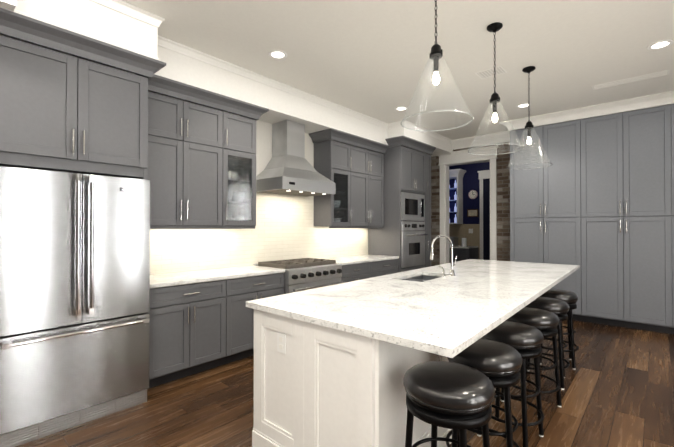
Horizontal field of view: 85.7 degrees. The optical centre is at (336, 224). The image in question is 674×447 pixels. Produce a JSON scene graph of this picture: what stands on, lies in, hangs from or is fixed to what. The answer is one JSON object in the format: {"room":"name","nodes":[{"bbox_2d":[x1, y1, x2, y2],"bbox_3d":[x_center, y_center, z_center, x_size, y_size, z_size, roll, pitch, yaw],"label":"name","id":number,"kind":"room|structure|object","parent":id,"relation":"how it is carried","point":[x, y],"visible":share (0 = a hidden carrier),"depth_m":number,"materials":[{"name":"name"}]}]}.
{"room":"kitchen","nodes":[
{"label":"kitchen","id":0,"kind":"room"},
{"bbox_2d":[0,0,452,156],"bbox_3d":[-0.250,-1.507,4.855,0.846,0.349,6.975,0,-1,41],"label":"soffit","id":1,"kind":"structure","parent":0,"point":[124,25],"depth_m":3.61,"materials":[{"name":"white paint"}]},
{"bbox_2d":[149,91,367,274],"bbox_3d":[-1.755,-0.138,3.889,0.154,3.100,10.700,0,-1,41],"label":"wall","id":2,"kind":"structure","parent":0,"point":[285,228],"depth_m":4.70,"materials":[{"name":"tile"}]},
{"bbox_2d":[147,91,230,226],"bbox_3d":[-1.608,-0.602,3.676,0.349,1.226,0.925,0,-1,41],"label":"upper cabinet","id":3,"kind":"object","parent":2,"relation":"attached to","point":[201,171],"depth_m":3.58,"materials":[{"name":"grey wood"}]},
{"bbox_2d":[0,8,435,154],"bbox_3d":[-0.472,-1.321,4.651,0.769,0.225,6.057,0,-1,41],"label":"crown molding","id":4,"kind":"structure","parent":2,"relation":"attached to","point":[26,28],"depth_m":2.94,"materials":[{"name":"grey wood"}]},
{"bbox_2d":[231,113,255,162],"bbox_3d":[-1.220,-1.002,4.119,0.349,0.420,0.492,0,-1,41],"label":"upper cabinet","id":5,"kind":"object","parent":2,"relation":"attached to","point":[243,129],"depth_m":4.06,"materials":[{"name":"grey wood"}]},
{"bbox_2d":[256,120,335,196],"bbox_3d":[-0.537,-0.868,4.720,0.577,0.928,0.920,0,-1,41],"label":"range hood","id":6,"kind":"object","parent":2,"relation":"attached to","point":[289,169],"visible":0.98,"depth_m":4.63,"materials":[{"name":"metal"}]},
{"bbox_2d":[314,140,353,175],"bbox_3d":[-0.050,-0.993,5.445,0.349,0.420,0.500,0,-1,41],"label":"upper cabinet","id":7,"kind":"object","parent":2,"relation":"attached to","point":[331,158],"depth_m":5.28,"materials":[{"name":"grey wood"}]},
{"bbox_2d":[330,146,383,227],"bbox_3d":[0.347,-0.587,5.892,0.349,1.226,0.940,0,-1,41],"label":"upper cabinet","id":8,"kind":"object","parent":2,"relation":"attached to","point":[356,176],"depth_m":5.66,"materials":[{"name":"grey wood"}]},
{"bbox_2d":[15,320,673,446],"bbox_3d":[0.940,1.466,2.968,8.500,0.120,13.300,0,-1,41],"label":"floor","id":9,"kind":"structure","parent":0,"point":[618,391],"depth_m":2.80,"materials":[{"name":"brown wood"}]},
{"bbox_2d":[0,35,147,312],"bbox_3d":[-2.115,0.092,2.838,0.691,2.625,0.980,0,-1,41],"label":"wall cabinet","id":10,"kind":"object","parent":9,"relation":"on","point":[61,112],"visible":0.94,"depth_m":2.60,"materials":[{"name":"grey wood"}]},
{"bbox_2d":[0,166,149,446],"bbox_3d":[-2.043,0.522,2.772,0.855,1.765,0.900,0,-1,41],"label":"fridge","id":11,"kind":"object","parent":9,"relation":"on","point":[74,290],"visible":1,"depth_m":2.48,"materials":[{"name":"metal"}]},
{"bbox_2d":[147,278,234,388],"bbox_3d":[-1.549,0.974,3.531,0.614,0.872,0.802,0,-1,41],"label":"base cabinet","id":12,"kind":"object","parent":9,"relation":"on","point":[194,328],"depth_m":3.32,"materials":[{"name":"grey wood"}]},
{"bbox_2d":[150,265,284,288],"bbox_3d":[-1.317,0.520,3.787,0.629,0.038,1.489,0,-1,41],"label":"countertop","id":13,"kind":"structure","parent":12,"relation":"on","point":[176,278],"depth_m":3.66,"materials":[{"name":"white stone"}]},
{"bbox_2d":[235,273,283,360],"bbox_3d":[-1.095,0.977,4.046,0.614,0.872,0.802,0,-1,41],"label":"base cabinet","id":14,"kind":"object","parent":9,"relation":"on","point":[261,286],"depth_m":3.80,"materials":[{"name":"grey wood"}]},
{"bbox_2d":[253,258,343,293],"bbox_3d":[-0.465,0.941,4.645,0.739,0.952,0.920,0,-1,41],"label":"range","id":15,"kind":"object","parent":9,"relation":"on","point":[301,274],"visible":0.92,"depth_m":4.42,"materials":[{"name":"metal"}]},
{"bbox_2d":[341,262,372,282],"bbox_3d":[0.051,0.986,5.345,0.614,0.872,0.804,0,-1,41],"label":"base cabinet","id":16,"kind":"object","parent":9,"relation":"on","point":[355,272],"depth_m":5.14,"materials":[{"name":"grey wood"}]},
{"bbox_2d":[325,254,398,264],"bbox_3d":[0.284,0.533,5.601,0.629,0.038,1.493,0,-1,41],"label":"countertop","id":17,"kind":"structure","parent":16,"relation":"on","point":[349,260],"depth_m":5.54,"materials":[{"name":"white stone"}]},
{"bbox_2d":[248,307,495,446],"bbox_3d":[1.094,0.972,3.539,1.107,0.875,4.014,0,-1,41],"label":"kitchen island","id":18,"kind":"object","parent":9,"relation":"on","point":[333,364],"depth_m":1.93,"materials":[{"name":"white paint"}]},
{"bbox_2d":[246,259,579,358],"bbox_3d":[1.225,0.516,3.440,1.514,0.035,4.063,0,-1,41],"label":"island countertop","id":19,"kind":"structure","parent":18,"relation":"on","point":[437,315],"depth_m":2.30,"materials":[{"name":"white stone"}]},
{"bbox_2d":[430,235,456,277],"bbox_3d":[0.999,0.300,3.568,0.265,0.400,0.276,0,-1,41],"label":"faucet","id":20,"kind":"object","parent":19,"relation":"on","point":[452,273],"visible":1,"depth_m":3.56,"materials":[{"name":"silver metal"}]},
{"bbox_2d":[373,259,397,276],"bbox_3d":[0.506,0.990,5.861,0.614,0.872,0.805,0,-1,41],"label":"base cabinet","id":21,"kind":"object","parent":9,"relation":"on","point":[385,267],"depth_m":5.68,"materials":[{"name":"grey wood"}]},
{"bbox_2d":[368,146,430,272],"bbox_3d":[1.172,0.068,6.523,0.746,2.725,1.055,0,-1,41],"label":"tall cabinet","id":22,"kind":"object","parent":9,"relation":"on","point":[404,233],"visible":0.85,"depth_m":6.15,"materials":[{"name":"grey wood"}]},
{"bbox_2d":[403,361,494,446],"bbox_3d":[0.498,1.032,1.638,0.398,0.730,0.398,0,-1,41],"label":"stool","id":23,"kind":"object","parent":9,"relation":"on","point":[449,395],"visible":1,"depth_m":1.52,"materials":[{"name":"black leather"}]},
{"bbox_2d":[449,237,478,262],"bbox_3d":[2.689,0.881,9.603,1.850,1.140,0.635,0,-1,41],"label":"base cabinet","id":24,"kind":"object","parent":9,"relation":"on","point":[463,251],"depth_m":8.99,"materials":[{"name":"black wood"}]},
{"bbox_2d":[446,339,522,446],"bbox_3d":[0.808,1.034,2.013,0.398,0.730,0.398,0,-1,41],"label":"stool","id":25,"kind":"object","parent":9,"relation":"on","point":[497,364],"visible":0.56,"depth_m":1.87,"materials":[{"name":"black leather"}]},
{"bbox_2d":[477,321,544,446],"bbox_3d":[1.151,1.037,2.419,0.397,0.730,0.397,0,-1,41],"label":"stool","id":26,"kind":"object","parent":9,"relation":"on","point":[525,341],"visible":0.69,"depth_m":2.28,"materials":[{"name":"black leather"}]},
{"bbox_2d":[500,307,561,416],"bbox_3d":[1.520,1.040,2.858,0.397,0.730,0.397,0,-1,41],"label":"stool","id":27,"kind":"object","parent":9,"relation":"on","point":[545,323],"visible":0.56,"depth_m":2.74,"materials":[{"name":"black leather"}]},
{"bbox_2d":[510,119,581,320],"bbox_3d":[3.395,-0.057,5.849,0.972,2.964,0.634,0,-1,41],"label":"tall cabinet","id":28,"kind":"object","parent":9,"relation":"on","point":[546,202],"depth_m":5.56,"materials":[{"name":"grey wood"}]},
{"bbox_2d":[525,297,569,389],"bbox_3d":[1.887,1.043,3.313,0.398,0.730,0.398,0,-1,41],"label":"stool","id":29,"kind":"object","parent":9,"relation":"on","point":[559,308],"visible":0.4,"depth_m":3.15,"materials":[{"name":"black leather"}]},
{"bbox_2d":[539,289,578,369],"bbox_3d":[2.254,1.046,3.750,0.397,0.730,0.397,0,-1,41],"label":"stool","id":30,"kind":"object","parent":9,"relation":"on","point":[570,298],"visible":0.48,"depth_m":3.59,"materials":[{"name":"black leather"}]},
{"bbox_2d":[582,104,673,333],"bbox_3d":[4.124,-0.062,5.206,0.972,2.964,0.634,0,-1,41],"label":"tall cabinet","id":31,"kind":"object","parent":9,"relation":"on","point":[595,201],"depth_m":4.93,"materials":[{"name":"grey wood"}]},
{"bbox_2d":[451,90,673,149],"bbox_3d":[3.779,-1.593,5.445,4.708,0.170,0.759,0,-1,41],"label":"crown molding","id":32,"kind":"structure","parent":31,"relation":"attached to","point":[642,102],"depth_m":5.29,"materials":[{"name":"white paint"}]},
{"bbox_2d":[122,0,673,139],"bbox_3d":[0.940,-1.754,2.990,8.500,0.120,13.300,0,-1,41],"label":"ceiling","id":33,"kind":"structure","parent":0,"point":[370,58],"depth_m":3.49,"materials":[{"name":"paint"}]},
{"bbox_2d":[268,50,286,58],"bbox_3d":[-0.586,-1.685,3.603,0.188,0.008,0.188,0,-1,41],"label":"recessed light","id":34,"kind":"object","parent":33,"relation":"in","point":[277,54],"visible":1,"depth_m":3.60,"materials":[{"name":"white plastic"}]},
{"bbox_2d":[395,106,406,110],"bbox_3d":[0.926,-1.674,5.242,0.188,0.008,0.188,0,-1,41],"label":"recessed light","id":35,"kind":"object","parent":33,"relation":"in","point":[401,108],"visible":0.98,"depth_m":5.23,"materials":[{"name":"white plastic"}]},
{"bbox_2d":[401,0,472,130],"bbox_3d":[0.619,-1.170,2.275,0.437,1.056,0.437,0,-1,41],"label":"pendant light","id":36,"kind":"object","parent":33,"relation":"hanging from","point":[436,55],"visible":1,"depth_m":2.26,"materials":[{"name":"clear glass"}]},
{"bbox_2d":[475,66,506,78],"bbox_3d":[1.704,-1.682,4.022,0.280,0.008,0.220,0,-1,41],"label":"ceiling vent","id":37,"kind":"object","parent":33,"relation":"in","point":[490,72],"visible":0.94,"depth_m":4.01,"materials":[{"name":"white metal"}]},
{"bbox_2d":[468,22,523,154],"bbox_3d":[1.344,-1.164,3.096,0.437,1.056,0.437,0,-1,41],"label":"pendant light","id":38,"kind":"object","parent":33,"relation":"hanging from","point":[495,27],"visible":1,"depth_m":3.08,"materials":[{"name":"clear glass"}]},
{"bbox_2d":[516,103,530,107],"bbox_3d":[2.621,-1.675,5.107,0.188,0.008,0.188,0,-1,41],"label":"recessed light","id":39,"kind":"object","parent":33,"relation":"in","point":[523,105],"visible":0.9,"depth_m":5.10,"materials":[{"name":"white plastic"}]},
{"bbox_2d":[507,66,552,169],"bbox_3d":[2.072,-1.159,3.921,0.437,1.056,0.437,0,-1,41],"label":"pendant light","id":40,"kind":"object","parent":33,"relation":"hanging from","point":[529,126],"visible":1,"depth_m":3.91,"materials":[{"name":"clear glass"}]},
{"bbox_2d":[592,70,669,89],"bbox_3d":[3.405,-1.680,4.242,0.700,0.009,0.160,0,-1,41],"label":"ceiling vent","id":41,"kind":"object","parent":33,"relation":"in","point":[634,79],"visible":1,"depth_m":4.21,"materials":[{"name":"white metal"}]},
{"bbox_2d":[647,40,673,49],"bbox_3d":[3.032,-1.687,3.411,0.188,0.008,0.188,0,-1,41],"label":"recessed light","id":42,"kind":"object","parent":33,"relation":"in","point":[660,44],"visible":1,"depth_m":3.40,"materials":[{"name":"white plastic"}]},
{"bbox_2d":[449,162,489,258],"bbox_3d":[3.597,-0.101,9.316,3.700,3.100,0.120,0,-1,41],"label":"wall","id":43,"kind":"structure","parent":0,"point":[470,183],"depth_m":9.38,"materials":[{"name":"blue paint"}]},
{"bbox_2d":[449,169,465,223],"bbox_3d":[2.796,-0.714,9.660,1.140,1.390,0.425,0,-1,41],"label":"display shelf","id":44,"kind":"object","parent":43,"relation":"attached to","point":[456,196],"visible":0.33,"depth_m":9.44,"materials":[{"name":"white paint"}]},
{"bbox_2d":[467,209,477,216],"bbox_3d":[3.480,-0.301,9.321,0.280,0.200,0.023,0,-1,41],"label":"sign","id":45,"kind":"object","parent":43,"relation":"attached to","point":[472,212],"visible":1,"depth_m":9.31,"materials":[{"name":"brown wood"}]},
{"bbox_2d":[468,190,477,198],"bbox_3d":[3.483,-0.776,9.312,0.236,0.236,0.038,0,-1,41],"label":"wall clock","id":46,"kind":"object","parent":43,"relation":"attached to","point":[472,194],"visible":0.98,"depth_m":9.29,"materials":[{"name":"white"}]},
{"bbox_2d":[477,170,489,259],"bbox_3d":[3.940,0.041,8.888,0.980,2.810,0.060,0,-1,41],"label":"door frame","id":47,"kind":"structure","parent":43,"relation":"in","point":[484,181],"depth_m":9.11,"materials":[{"name":"white paint"}]},
{"bbox_2d":[431,142,509,265],"bbox_3d":[4.208,-0.126,5.663,6.750,3.100,0.150,0,-1,41],"label":"wall","id":48,"kind":"structure","parent":0,"point":[503,204],"depth_m":6.66,"materials":[{"name":"brick"}]},
{"bbox_2d":[437,145,497,264],"bbox_3d":[2.557,-0.009,7.094,1.180,2.885,0.227,0,-1,41],"label":"door frame","id":49,"kind":"structure","parent":48,"relation":"attached to","point":[455,158],"depth_m":7.12,"materials":[{"name":"white paint"}]}
]}

